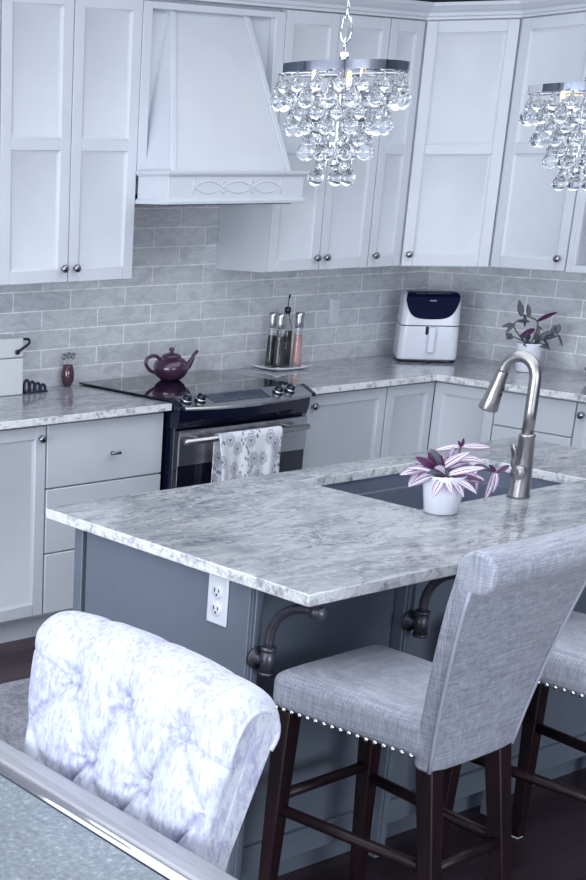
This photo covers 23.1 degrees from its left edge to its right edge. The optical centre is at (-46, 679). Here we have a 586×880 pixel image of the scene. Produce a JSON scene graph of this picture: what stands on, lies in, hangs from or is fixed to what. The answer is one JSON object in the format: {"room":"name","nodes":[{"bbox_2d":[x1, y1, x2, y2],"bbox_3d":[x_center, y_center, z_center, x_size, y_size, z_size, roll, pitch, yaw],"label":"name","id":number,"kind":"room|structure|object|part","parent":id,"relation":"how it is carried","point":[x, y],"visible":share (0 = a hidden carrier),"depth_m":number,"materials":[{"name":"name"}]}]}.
{"room":"kitchen","nodes":[
{"label":"kitchen","id":0,"kind":"room"},
{"bbox_2d":[0,636,585,879],"bbox_3d":[0.846,1.130,2.078,9.069,0.050,8.300,-12,24,-30],"label":"floor","id":1,"kind":"structure","parent":0,"point":[552,846],"depth_m":3.80,"materials":[{"name":"brown wood"}]},
{"bbox_2d":[0,678,29,752],"bbox_3d":[0.297,0.130,4.689,1.400,0.012,0.665,-12,24,-30],"label":"runner rug","id":2,"kind":"object","parent":1,"relation":"on","point":[14,710],"visible":0.02,"depth_m":4.71,"materials":[{"name":"grey fabric"}]},
{"bbox_2d":[0,425,46,642],"bbox_3d":[0.013,-0.612,5.441,0.440,0.883,0.640,-12,24,-30],"label":"base cabinet","id":3,"kind":"object","parent":1,"relation":"on","point":[22,450],"visible":0.97,"depth_m":5.26,"materials":[{"name":"wood"}]},
{"bbox_3d":[0.334,-0.919,5.158,0.031,0.031,0.031,-12,24,-30],"label":"knob","id":4,"kind":"part","parent":3,"relation":"part of","materials":[{"name":"metal"}]},
{"bbox_2d":[32,412,163,636],"bbox_3d":[0.452,-0.707,5.695,0.585,0.883,0.645,-12,24,-30],"label":"base cabinet","id":5,"kind":"object","parent":1,"relation":"on","point":[104,458],"visible":0.36,"depth_m":5.38,"materials":[{"name":"wood"}]},
{"bbox_3d":[0.599,-0.434,5.546,0.577,0.245,0.020,-12,24,-30],"label":"drawer","id":6,"kind":"part","parent":5,"relation":"part of","materials":[{"name":"white wood"}]},
{"bbox_2d":[0,384,171,429],"bbox_3d":[0.117,-1.062,5.338,1.380,0.030,0.650,-12,24,-30],"label":"countertop","id":7,"kind":"structure","parent":5,"relation":"on","point":[60,404],"depth_m":5.36,"materials":[{"name":"stone"}]},
{"bbox_2d":[0,335,30,395],"bbox_3d":[0.134,-1.290,5.575,0.348,0.232,0.141,-12,24,-30],"label":"bin","id":8,"kind":"object","parent":7,"relation":"on","point":[12,348],"visible":1,"depth_m":5.57,"materials":[{"name":"white metal"}]},
{"bbox_3d":[0.118,-1.361,5.547,0.320,0.080,0.127,-12,24,-30],"label":"lid","id":9,"kind":"part","parent":8,"relation":"part of","materials":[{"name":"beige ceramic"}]},
{"bbox_2d":[23,379,47,392],"bbox_3d":[0.336,-1.244,5.700,0.120,0.058,0.050,-12,24,-30],"label":"rack","id":10,"kind":"object","parent":7,"relation":"on","point":[29,383],"visible":0.98,"depth_m":5.69,"materials":[{"name":"black metal"}]},
{"bbox_2d":[61,352,75,386],"bbox_3d":[0.491,-1.341,5.835,0.060,0.146,0.056,3,20,7],"label":"bud vase","id":11,"kind":"object","parent":7,"relation":"on","point":[67,374],"visible":1,"depth_m":5.82,"materials":[{"name":"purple ceramic"}]},
{"bbox_3d":[0.598,-0.674,5.457,0.577,0.255,0.020,-12,24,-30],"label":"drawer","id":12,"kind":"part","parent":5,"relation":"part of","materials":[{"name":"white wood"}]},
{"bbox_3d":[0.598,-0.914,5.368,0.577,0.245,0.020,-12,24,-30],"label":"drawer","id":13,"kind":"part","parent":5,"relation":"part of","materials":[{"name":"white wood"}]},
{"bbox_3d":[0.634,-0.900,5.362,0.046,0.012,0.036,-12,24,-30],"label":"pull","id":14,"kind":"part","parent":5,"relation":"part of","materials":[{"name":"metal"}]},
{"bbox_2d":[0,739,237,879],"bbox_3d":[-0.205,0.673,2.151,1.128,0.760,1.800,-12,24,-30],"label":"dining table","id":15,"kind":"object","parent":1,"relation":"on","point":[52,827],"visible":1,"depth_m":2.19,"materials":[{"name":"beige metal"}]},
{"bbox_2d":[24,611,280,871],"bbox_3d":[0.144,0.444,2.404,0.596,1.013,0.563,-12,24,-30],"label":"dining chair","id":16,"kind":"object","parent":1,"relation":"on","point":[153,727],"visible":0.76,"depth_m":2.27,"materials":[{"name":"fabric"}]},
{"bbox_2d":[79,370,315,489],"bbox_3d":[1.063,-0.854,5.970,0.771,0.927,0.730,-12,24,-30],"label":"range","id":17,"kind":"object","parent":1,"relation":"on","point":[205,403],"visible":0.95,"depth_m":5.60,"materials":[{"name":"black metal"}]},
{"bbox_2d":[144,347,198,380],"bbox_3d":[0.956,-1.393,5.951,0.218,0.141,0.159,6,21,16],"label":"teapot","id":18,"kind":"object","parent":17,"relation":"on","point":[171,366],"visible":1,"depth_m":5.91,"materials":[{"name":"ceramic"}]},
{"bbox_3d":[0.870,-1.382,5.925,0.083,0.093,0.015,-7,21,-17],"label":"handle","id":19,"kind":"part","parent":18,"relation":"part of","materials":[{"name":"ceramic"}]},
{"bbox_2d":[153,357,188,380],"bbox_3d":[0.954,-1.375,5.957,0.156,0.103,0.156,-12,24,-30],"label":"pot","id":20,"kind":"object","parent":18,"relation":"attached to","point":[165,368],"depth_m":5.90,"materials":[{"name":"ceramic"}]},
{"bbox_3d":[0.954,-1.440,5.933,0.086,0.040,0.086,-12,24,-30],"label":"lid","id":21,"kind":"part","parent":18,"relation":"part of","materials":[{"name":"ceramic"}]},
{"bbox_3d":[1.037,-1.410,5.979,0.083,0.102,0.041,-11,23,-27],"label":"spout","id":22,"kind":"part","parent":18,"relation":"part of","materials":[{"name":"ceramic"}]},
{"bbox_3d":[0.935,-1.132,5.444,0.048,0.041,0.048,-12,24,-30],"label":"knob","id":23,"kind":"part","parent":17,"relation":"part of","materials":[{"name":"silver metal"}]},
{"bbox_2d":[79,370,306,401],"bbox_3d":[1.033,-1.273,5.867,0.769,0.024,0.615,-12,24,-30],"label":"cooktop","id":24,"kind":"object","parent":17,"relation":"in","point":[215,384],"depth_m":5.81,"materials":[{"name":"black glass"}]},
{"bbox_3d":[0.999,-1.143,5.477,0.048,0.041,0.048,-12,24,-30],"label":"knob","id":25,"kind":"part","parent":17,"relation":"part of","materials":[{"name":"silver metal"}]},
{"bbox_2d":[158,411,309,489],"bbox_3d":[1.050,-0.830,5.964,0.734,0.885,0.720,-12,24,-30],"label":"oven","id":26,"kind":"object","parent":17,"relation":"in","point":[188,439],"depth_m":5.54,"materials":[{"name":"metal"}]},
{"bbox_3d":[1.208,-1.169,5.602,0.706,0.052,0.124,-12,24,-30],"label":"control panel","id":27,"kind":"part","parent":17,"relation":"part of","materials":[{"name":"metal"}]},
{"bbox_2d":[211,426,282,482],"bbox_3d":[1.218,-0.813,5.636,0.352,0.457,0.057,-12,24,-30],"label":"dish towel","id":28,"kind":"object","parent":17,"relation":"hanging from","point":[252,452],"visible":0.56,"depth_m":5.57,"materials":[{"name":"white fabric"}]},
{"bbox_3d":[1.364,-1.220,5.687,0.048,0.041,0.048,-12,24,-30],"label":"knob","id":29,"kind":"part","parent":17,"relation":"part of","materials":[{"name":"silver metal"}]},
{"bbox_3d":[1.423,-1.236,5.725,0.048,0.041,0.048,-12,24,-30],"label":"knob","id":30,"kind":"part","parent":17,"relation":"part of","materials":[{"name":"silver metal"}]},
{"bbox_2d":[73,528,585,879],"bbox_3d":[1.332,-0.085,4.013,1.945,0.883,0.683,-12,24,-30],"label":"kitchen island","id":31,"kind":"object","parent":1,"relation":"on","point":[167,599],"visible":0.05,"depth_m":3.48,"materials":[{"name":"paint"}]},
{"bbox_3d":[0.528,0.100,3.517,0.019,0.883,0.623,-12,24,-30],"label":"panel","id":32,"kind":"part","parent":31,"relation":"part of","materials":[{"name":"paint"}]},
{"bbox_2d":[206,574,229,626],"bbox_3d":[0.625,-0.189,3.212,0.010,0.120,0.068,-12,24,-30],"label":"outlet","id":33,"kind":"object","parent":31,"relation":"attached to","point":[218,589],"visible":0.93,"depth_m":3.21,"materials":[{"name":"plastic"}]},
{"bbox_2d":[211,602,220,615],"bbox_3d":[0.624,-0.168,3.219,0.004,0.035,0.035,-12,24,-30],"label":"receptacle","id":34,"kind":"object","parent":33,"relation":"attached to","point":[215,606],"depth_m":3.22,"materials":[{"name":"plastic"}]},
{"bbox_2d":[212,584,222,598],"bbox_3d":[0.624,-0.209,3.203,0.004,0.035,0.035,-12,24,-30],"label":"receptacle","id":35,"kind":"object","parent":33,"relation":"attached to","point":[217,589],"depth_m":3.20,"materials":[{"name":"plastic"}]},
{"bbox_3d":[0.699,0.175,3.284,0.035,0.863,0.040,-12,24,-30],"label":"post","id":36,"kind":"part","parent":31,"relation":"part of","materials":[{"name":"paint"}]},
{"bbox_2d":[247,604,327,676],"bbox_3d":[0.763,-0.095,3.079,0.056,0.216,0.199,-12,24,-30],"label":"bracket","id":37,"kind":"object","parent":31,"relation":"attached to","point":[262,657],"visible":0.97,"depth_m":3.12,"materials":[{"name":"metal"}]},
{"bbox_2d":[46,437,585,606],"bbox_3d":[1.363,-0.500,3.816,2.015,0.030,0.978,-12,24,-30],"label":"island countertop","id":38,"kind":"structure","parent":31,"relation":"on","point":[292,537],"depth_m":3.51,"materials":[{"name":"stone"}]},
{"bbox_2d":[323,465,559,509],"bbox_3d":[1.462,-0.467,4.084,0.762,0.218,0.473,-12,24,-30],"label":"sink","id":39,"kind":"object","parent":38,"relation":"in","point":[394,488],"visible":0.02,"depth_m":4.28,"materials":[{"name":"metal"}]},
{"bbox_2d":[400,438,509,514],"bbox_3d":[1.315,-0.543,3.606,0.254,0.194,0.194,-12,24,-30],"label":"potted tradescantia","id":40,"kind":"object","parent":38,"relation":"on","point":[443,488],"visible":1,"depth_m":3.58,"materials":[{"name":"purple plant"}]},
{"bbox_2d":[423,470,466,514],"bbox_3d":[1.309,-0.500,3.619,0.117,0.104,0.117,-12,24,-30],"label":"pot","id":41,"kind":"object","parent":40,"relation":"attached to","point":[449,486],"depth_m":3.57,"materials":[{"name":"white ceramic"}]},
{"bbox_2d":[478,350,541,498],"bbox_3d":[1.548,-0.720,3.788,0.096,0.400,0.186,-12,24,-30],"label":"faucet","id":42,"kind":"object","parent":38,"relation":"on","point":[522,456],"visible":1,"depth_m":3.75,"materials":[{"name":"silver metal"}]},
{"bbox_3d":[1.556,-0.614,3.750,0.033,0.086,0.026,-6,21,-15],"label":"lever","id":43,"kind":"part","parent":42,"relation":"part of","materials":[{"name":"silver metal"}]},
{"bbox_3d":[1.563,-0.798,3.755,0.032,0.230,0.132,-16,25,-36],"label":"spout","id":44,"kind":"part","parent":42,"relation":"part of","materials":[{"name":"silver metal"}]},
{"bbox_3d":[1.152,0.076,3.549,0.035,0.863,0.040,-12,24,-30],"label":"post","id":45,"kind":"part","parent":31,"relation":"part of","materials":[{"name":"paint"}]},
{"bbox_3d":[1.502,0.291,3.878,1.920,0.070,0.015,-12,24,-30],"label":"rail","id":46,"kind":"part","parent":31,"relation":"part of","materials":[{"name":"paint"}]},
{"bbox_2d":[402,575,455,637],"bbox_3d":[1.214,-0.193,3.342,0.056,0.216,0.199,-12,24,-30],"label":"bracket","id":47,"kind":"object","parent":31,"relation":"attached to","point":[417,619],"visible":0.66,"depth_m":3.40,"materials":[{"name":"metal"}]},
{"bbox_3d":[1.558,-0.012,3.786,0.035,0.863,0.040,-12,24,-30],"label":"post","id":48,"kind":"part","parent":31,"relation":"part of","materials":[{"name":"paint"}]},
{"bbox_2d":[302,387,386,468],"bbox_3d":[1.570,-0.952,6.352,0.566,0.883,0.640,-12,24,-30],"label":"base cabinet","id":49,"kind":"object","parent":1,"relation":"on","point":[346,426],"visible":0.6,"depth_m":6.05,"materials":[{"name":"wood"}]},
{"bbox_3d":[1.569,-1.189,5.881,0.031,0.031,0.031,-12,24,-30],"label":"knob","id":50,"kind":"part","parent":49,"relation":"part of","materials":[{"name":"metal"}]},
{"bbox_2d":[258,524,585,879],"bbox_3d":[1.046,0.157,3.061,0.442,1.091,0.572,-14,24,-32],"label":"bar stool","id":51,"kind":"object","parent":1,"relation":"on","point":[509,605],"visible":0.98,"depth_m":2.92,"materials":[{"name":"grey fabric"}]},
{"bbox_3d":[0.775,0.347,3.250,0.058,0.596,0.046,-14,24,-32],"label":"leg","id":52,"kind":"part","parent":51,"relation":"part of","materials":[{"name":"brown wood"}]},
{"bbox_3d":[1.003,0.037,3.082,0.373,0.106,0.410,-14,24,-32],"label":"seat","id":53,"kind":"part","parent":51,"relation":"part of","materials":[{"name":"grey fabric"}]},
{"bbox_3d":[1.040,0.284,3.420,0.058,0.596,0.046,-14,24,-32],"label":"leg","id":54,"kind":"part","parent":51,"relation":"part of","materials":[{"name":"brown wood"}]},
{"bbox_3d":[1.038,0.457,2.954,0.047,0.596,0.135,-11,23,-27],"label":"leg","id":55,"kind":"part","parent":51,"relation":"part of","materials":[{"name":"brown wood"}]},
{"bbox_3d":[1.240,0.408,3.083,0.047,0.596,0.135,-16,26,-37],"label":"leg","id":56,"kind":"part","parent":51,"relation":"part of","materials":[{"name":"brown wood"}]},
{"bbox_3d":[1.155,-0.055,2.812,0.442,0.521,0.185,-14,24,-32],"label":"backrest","id":57,"kind":"part","parent":51,"relation":"part of","materials":[{"name":"grey fabric"}]},
{"bbox_2d":[379,381,494,457],"bbox_3d":[2.285,-1.047,6.603,0.927,0.883,0.942,-12,24,-30],"label":"base cabinet","id":58,"kind":"object","parent":1,"relation":"on","point":[423,416],"visible":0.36,"depth_m":6.24,"materials":[{"name":"white wood"}]},
{"bbox_2d":[217,354,585,401],"bbox_3d":[2.393,-1.242,5.813,1.456,0.030,2.200,-12,24,-30],"label":"countertop","id":59,"kind":"structure","parent":58,"relation":"on","point":[355,373],"depth_m":6.20,"materials":[{"name":"stone"}]},
{"bbox_2d":[251,362,312,370],"bbox_3d":[1.550,-1.483,6.389,0.232,0.022,0.172,-12,24,-30],"label":"plate","id":60,"kind":"object","parent":59,"relation":"on","point":[262,366],"visible":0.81,"depth_m":6.35,"materials":[{"name":"white ceramic"}]},
{"bbox_2d":[265,312,277,366],"bbox_3d":[1.492,-1.598,6.349,0.050,0.251,0.050,-12,24,-30],"label":"mill","id":61,"kind":"object","parent":60,"relation":"on","point":[272,315],"visible":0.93,"depth_m":6.33,"materials":[{"name":"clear glass"}]},
{"bbox_3d":[1.492,-1.567,6.361,0.050,0.185,0.050,-12,24,-30],"label":"glass","id":62,"kind":"part","parent":61,"relation":"part of","materials":[{"name":"clear glass"}]},
{"bbox_2d":[272,313,286,367],"bbox_3d":[1.517,-1.580,6.300,0.050,0.251,0.050,-12,24,-30],"label":"mill","id":63,"kind":"object","parent":60,"relation":"on","point":[281,317],"visible":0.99,"depth_m":6.29,"materials":[{"name":"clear glass"}]},
{"bbox_3d":[1.517,-1.549,6.311,0.050,0.185,0.050,-12,24,-30],"label":"glass","id":64,"kind":"part","parent":63,"relation":"part of","materials":[{"name":"clear glass"}]},
{"bbox_2d":[283,294,291,366],"bbox_3d":[1.559,-1.640,6.345,0.058,0.331,0.058,-12,24,-30],"label":"oil bottle","id":65,"kind":"object","parent":60,"relation":"on","point":[288,326],"visible":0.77,"depth_m":6.33,"materials":[{"name":"clear glass"}]},
{"bbox_2d":[290,312,304,366],"bbox_3d":[1.618,-1.602,6.359,0.050,0.251,0.050,-12,24,-30],"label":"mill","id":66,"kind":"object","parent":60,"relation":"on","point":[299,316],"visible":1,"depth_m":6.35,"materials":[{"name":"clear glass"}]},
{"bbox_3d":[1.618,-1.571,6.370,0.050,0.185,0.050,-12,24,-30],"label":"glass","id":67,"kind":"part","parent":66,"relation":"part of","materials":[{"name":"clear glass"}]},
{"bbox_2d":[393,290,460,362],"bbox_3d":[2.335,-1.748,6.665,0.281,0.326,0.303,4,21,12],"label":"air fryer","id":68,"kind":"object","parent":59,"relation":"on","point":[427,326],"visible":1,"depth_m":6.55,"materials":[{"name":"white plastic"}]},
{"bbox_3d":[2.316,-1.649,6.558,0.034,0.121,0.033,4,21,12],"label":"basket handle","id":69,"kind":"part","parent":68,"relation":"part of","materials":[{"name":"white plastic"}]},
{"bbox_3d":[2.322,-1.824,6.577,0.248,0.122,0.138,4,21,12],"label":"touch panel","id":70,"kind":"part","parent":68,"relation":"part of","materials":[{"name":"plastic"}]},
{"bbox_2d":[502,300,561,371],"bbox_3d":[2.671,-1.587,6.233,0.252,0.321,0.162,-12,24,-30],"label":"potted tradescantia","id":71,"kind":"object","parent":59,"relation":"on","point":[535,348],"visible":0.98,"depth_m":6.22,"materials":[{"name":"purple plant"}]},
{"bbox_3d":[2.612,-1.605,6.229,0.081,0.115,0.007,0,20,0],"label":"stem","id":72,"kind":"part","parent":71,"relation":"part of","materials":[{"name":"green plant"}]},
{"bbox_2d":[515,341,543,371],"bbox_3d":[2.661,-1.497,6.268,0.122,0.129,0.122,-12,24,-30],"label":"pot","id":73,"kind":"object","parent":71,"relation":"attached to","point":[535,348],"depth_m":6.22,"materials":[{"name":"white ceramic"}]},
{"bbox_3d":[2.650,-1.615,6.224,0.080,0.135,0.007,0,20,0],"label":"stem","id":74,"kind":"part","parent":71,"relation":"part of","materials":[{"name":"green plant"}]},
{"bbox_3d":[2.095,-1.002,6.333,0.313,0.757,0.020,-12,24,-30],"label":"door","id":75,"kind":"part","parent":58,"relation":"part of","materials":[{"name":"white wood"}]},
{"bbox_3d":[2.332,-0.981,6.276,0.020,0.757,0.328,-12,24,-30],"label":"door","id":76,"kind":"part","parent":58,"relation":"part of","materials":[{"name":"white wood"}]},
{"bbox_2d":[442,611,585,857],"bbox_3d":[1.584,0.041,3.371,0.442,1.091,0.572,-12,24,-30],"label":"bar stool","id":77,"kind":"object","parent":1,"relation":"on","point":[565,669],"visible":0.3,"depth_m":3.56,"materials":[{"name":"grey fabric"}]},
{"bbox_3d":[1.318,0.227,3.571,0.058,0.596,0.046,-12,24,-30],"label":"leg","id":78,"kind":"part","parent":77,"relation":"part of","materials":[{"name":"brown wood"}]},
{"bbox_3d":[1.591,0.168,3.731,0.058,0.596,0.046,-12,24,-30],"label":"leg","id":79,"kind":"part","parent":77,"relation":"part of","materials":[{"name":"brown wood"}]},
{"bbox_3d":[1.544,-0.080,3.394,0.373,0.106,0.410,-12,24,-30],"label":"seat","id":80,"kind":"part","parent":77,"relation":"part of","materials":[{"name":"grey fabric"}]},
{"bbox_2d":[491,391,579,445],"bbox_3d":[2.763,-0.876,6.140,0.640,0.883,0.398,-12,24,-30],"label":"base cabinet","id":81,"kind":"object","parent":1,"relation":"on","point":[556,417],"visible":0.1,"depth_m":5.84,"materials":[{"name":"wood"}]},
{"bbox_3d":[2.526,-0.949,5.955,0.020,0.290,0.392,-12,24,-30],"label":"drawer","id":82,"kind":"part","parent":81,"relation":"part of","materials":[{"name":"white wood"}]},
{"bbox_2d":[571,402,585,448],"bbox_3d":[2.990,-0.750,5.799,0.640,0.883,0.455,-12,24,-30],"label":"base cabinet","id":83,"kind":"object","parent":1,"relation":"on","point":[579,435],"visible":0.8,"depth_m":5.70,"materials":[{"name":"wood"}]},
{"bbox_3d":[2.631,-1.109,5.665,0.031,0.031,0.031,-12,24,-30],"label":"knob","id":84,"kind":"part","parent":83,"relation":"part of","materials":[{"name":"metal"}]},
{"bbox_2d":[415,0,459,1],"bbox_3d":[-1.290,-1.367,4.797,9.069,2.750,0.142,-12,24,-30],"label":"wall","id":85,"kind":"structure","parent":0,"point":[415,0],"depth_m":6.42,"materials":[{"name":"paint"}]},
{"bbox_2d":[0,0,142,285],"bbox_3d":[0.369,-2.111,5.300,0.655,1.048,0.361,-12,24,-30],"label":"upper cabinet","id":86,"kind":"object","parent":85,"relation":"attached to","point":[70,69],"visible":1,"depth_m":5.18,"materials":[{"name":"wood"}]},
{"bbox_3d":[0.304,-2.036,5.109,0.324,1.034,0.020,-12,24,-30],"label":"door","id":87,"kind":"part","parent":86,"relation":"part of","materials":[{"name":"white wood"}]},
{"bbox_3d":[0.432,-1.618,5.317,0.031,0.031,0.031,-12,24,-30],"label":"knob","id":88,"kind":"part","parent":86,"relation":"part of","materials":[{"name":"metal"}]},
{"bbox_3d":[0.483,-1.629,5.346,0.031,0.031,0.031,-12,24,-30],"label":"knob","id":89,"kind":"part","parent":86,"relation":"part of","materials":[{"name":"metal"}]},
{"bbox_3d":[0.582,-2.097,5.271,0.323,1.034,0.020,-12,24,-30],"label":"door","id":90,"kind":"part","parent":86,"relation":"part of","materials":[{"name":"white wood"}]},
{"bbox_2d":[0,205,429,388],"bbox_3d":[0.531,-1.673,5.802,4.469,0.820,0.008,-12,24,-30],"label":"backsplash","id":91,"kind":"structure","parent":85,"relation":"attached to","point":[176,296],"depth_m":6.10,"materials":[{"name":"tile"}]},
{"bbox_2d":[135,0,308,205],"bbox_3d":[1.009,-2.351,5.528,0.762,0.760,0.535,-12,24,-30],"label":"range hood","id":92,"kind":"object","parent":85,"relation":"attached to","point":[209,133],"visible":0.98,"depth_m":5.38,"materials":[{"name":"white wood"}]},
{"bbox_3d":[1.095,-1.959,5.521,0.754,0.022,0.199,-12,24,-30],"label":"molding","id":93,"kind":"part","parent":92,"relation":"part of","materials":[{"name":"white wood"}]},
{"bbox_3d":[1.095,-2.055,5.485,0.758,0.020,0.201,-12,24,-30],"label":"molding","id":94,"kind":"part","parent":92,"relation":"part of","materials":[{"name":"white wood"}]},
{"bbox_2d":[216,9,390,272],"bbox_3d":[1.552,-2.370,5.992,0.624,1.048,0.361,-12,24,-30],"label":"upper cabinet","id":95,"kind":"object","parent":85,"relation":"attached to","point":[331,229],"visible":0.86,"depth_m":5.93,"materials":[{"name":"wood"}]},
{"bbox_3d":[1.494,-2.296,5.804,0.308,1.034,0.020,-12,24,-30],"label":"door","id":96,"kind":"part","parent":95,"relation":"part of","materials":[{"name":"white wood"}]},
{"bbox_3d":[1.615,-1.876,6.008,0.031,0.031,0.031,-12,24,-30],"label":"knob","id":97,"kind":"part","parent":95,"relation":"part of","materials":[{"name":"metal"}]},
{"bbox_3d":[1.666,-1.887,6.038,0.031,0.031,0.031,-12,24,-30],"label":"knob","id":98,"kind":"part","parent":95,"relation":"part of","materials":[{"name":"metal"}]},
{"bbox_3d":[1.758,-2.354,5.959,0.308,1.034,0.020,-12,24,-30],"label":"door","id":99,"kind":"part","parent":95,"relation":"part of","materials":[{"name":"white wood"}]},
{"bbox_2d":[328,298,339,323],"bbox_3d":[1.866,-1.808,6.630,0.068,0.120,0.010,-12,24,-30],"label":"wall switch","id":100,"kind":"object","parent":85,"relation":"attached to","point":[334,308],"visible":1,"depth_m":6.62,"materials":[{"name":"plastic"}]},
{"bbox_2d":[365,18,424,267],"bbox_3d":[1.910,-2.448,6.201,0.217,1.048,0.361,-12,24,-30],"label":"upper cabinet","id":101,"kind":"object","parent":85,"relation":"attached to","point":[406,36],"visible":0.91,"depth_m":6.11,"materials":[{"name":"wood"}]},
{"bbox_3d":[1.932,-1.945,6.194,0.031,0.031,0.031,-12,24,-30],"label":"knob","id":102,"kind":"part","parent":101,"relation":"part of","materials":[{"name":"metal"}]},
{"bbox_2d":[399,18,524,266],"bbox_3d":[2.327,-2.489,6.309,0.615,1.048,0.607,-12,24,-30],"label":"upper cabinet","id":103,"kind":"object","parent":85,"relation":"attached to","point":[468,67],"visible":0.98,"depth_m":6.09,"materials":[{"name":"wood"}]},
{"bbox_2d":[178,0,585,20],"bbox_3d":[1.176,-2.290,4.195,4.198,0.064,2.329,-12,24,-30],"label":"trim","id":104,"kind":"structure","parent":103,"relation":"attached to","point":[402,9],"depth_m":5.79,"materials":[{"name":"white wood"}]},
{"bbox_3d":[2.115,-1.977,6.280,0.031,0.031,0.031,5,21,12],"label":"knob","id":105,"kind":"part","parent":103,"relation":"part of","materials":[{"name":"metal"}]},
{"bbox_2d":[460,0,500,1],"bbox_3d":[4.638,-0.973,3.705,0.142,2.750,8.108,-12,24,-30],"label":"wall","id":106,"kind":"structure","parent":0,"point":[460,0],"depth_m":6.41,"materials":[{"name":"paint"}]},
{"bbox_2d":[427,267,585,371],"bbox_3d":[3.198,-1.512,5.815,0.008,0.500,2.908,-12,24,-30],"label":"backsplash","id":107,"kind":"structure","parent":106,"relation":"attached to","point":[490,296],"depth_m":6.53,"materials":[{"name":"tile"}]},
{"bbox_2d":[491,11,585,271],"bbox_3d":[2.700,-2.365,5.973,0.361,1.048,0.388,-12,24,-30],"label":"upper cabinet","id":108,"kind":"object","parent":106,"relation":"attached to","point":[534,222],"visible":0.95,"depth_m":5.94,"materials":[{"name":"wood"}]},
{"bbox_3d":[2.646,-1.847,5.926,0.031,0.031,0.031,-12,24,-30],"label":"knob","id":109,"kind":"part","parent":108,"relation":"part of","materials":[{"name":"metal"}]},
{"bbox_2d":[565,136,585,272],"bbox_3d":[2.971,-2.225,5.594,0.330,1.048,0.576,-12,24,-30],"label":"upper cabinet","id":110,"kind":"object","parent":106,"relation":"attached to","point":[576,259],"visible":0.98,"depth_m":5.86,"materials":[{"name":"white wood"}]},
{"bbox_3d":[0.841,-1.496,1.105,9.069,0.050,8.300,-12,24,-30],"label":"ceiling","id":111,"kind":"structure","parent":0,"visible":0},
{"bbox_2d":[269,0,411,186],"bbox_3d":[0.913,-1.657,3.092,0.328,0.993,0.327,14,25,33],"label":"chandelier","id":112,"kind":"object","parent":111,"relation":"hanging from","point":[384,95],"visible":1,"depth_m":3.14,"materials":[{"name":"clear glass"}]},
{"bbox_3d":[0.913,-1.350,3.205,0.024,0.253,0.024,-12,24,-30],"label":"stem","id":113,"kind":"part","parent":112,"relation":"part of","materials":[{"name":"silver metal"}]},
{"bbox_3d":[0.912,-1.778,3.046,0.028,0.664,0.023,-12,24,-30],"label":"chain","id":114,"kind":"part","parent":112,"relation":"part of","materials":[{"name":"silver metal"}]},
{"bbox_3d":[0.945,-1.448,3.229,0.014,0.016,0.014,-12,24,-30],"label":"bulb","id":115,"kind":"part","parent":112,"relation":"part of","materials":[{"name":"white"}]},
{"bbox_2d":[519,76,585,190],"bbox_3d":[1.710,-1.817,3.564,0.328,0.993,0.327,14,25,33],"label":"chandelier","id":116,"kind":"object","parent":111,"relation":"hanging from","point":[536,112],"visible":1,"depth_m":3.64,"materials":[{"name":"clear glass"}]},
{"bbox_3d":[1.710,-1.509,3.677,0.024,0.253,0.024,-12,24,-30],"label":"stem","id":117,"kind":"part","parent":116,"relation":"part of","materials":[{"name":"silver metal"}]}
]}

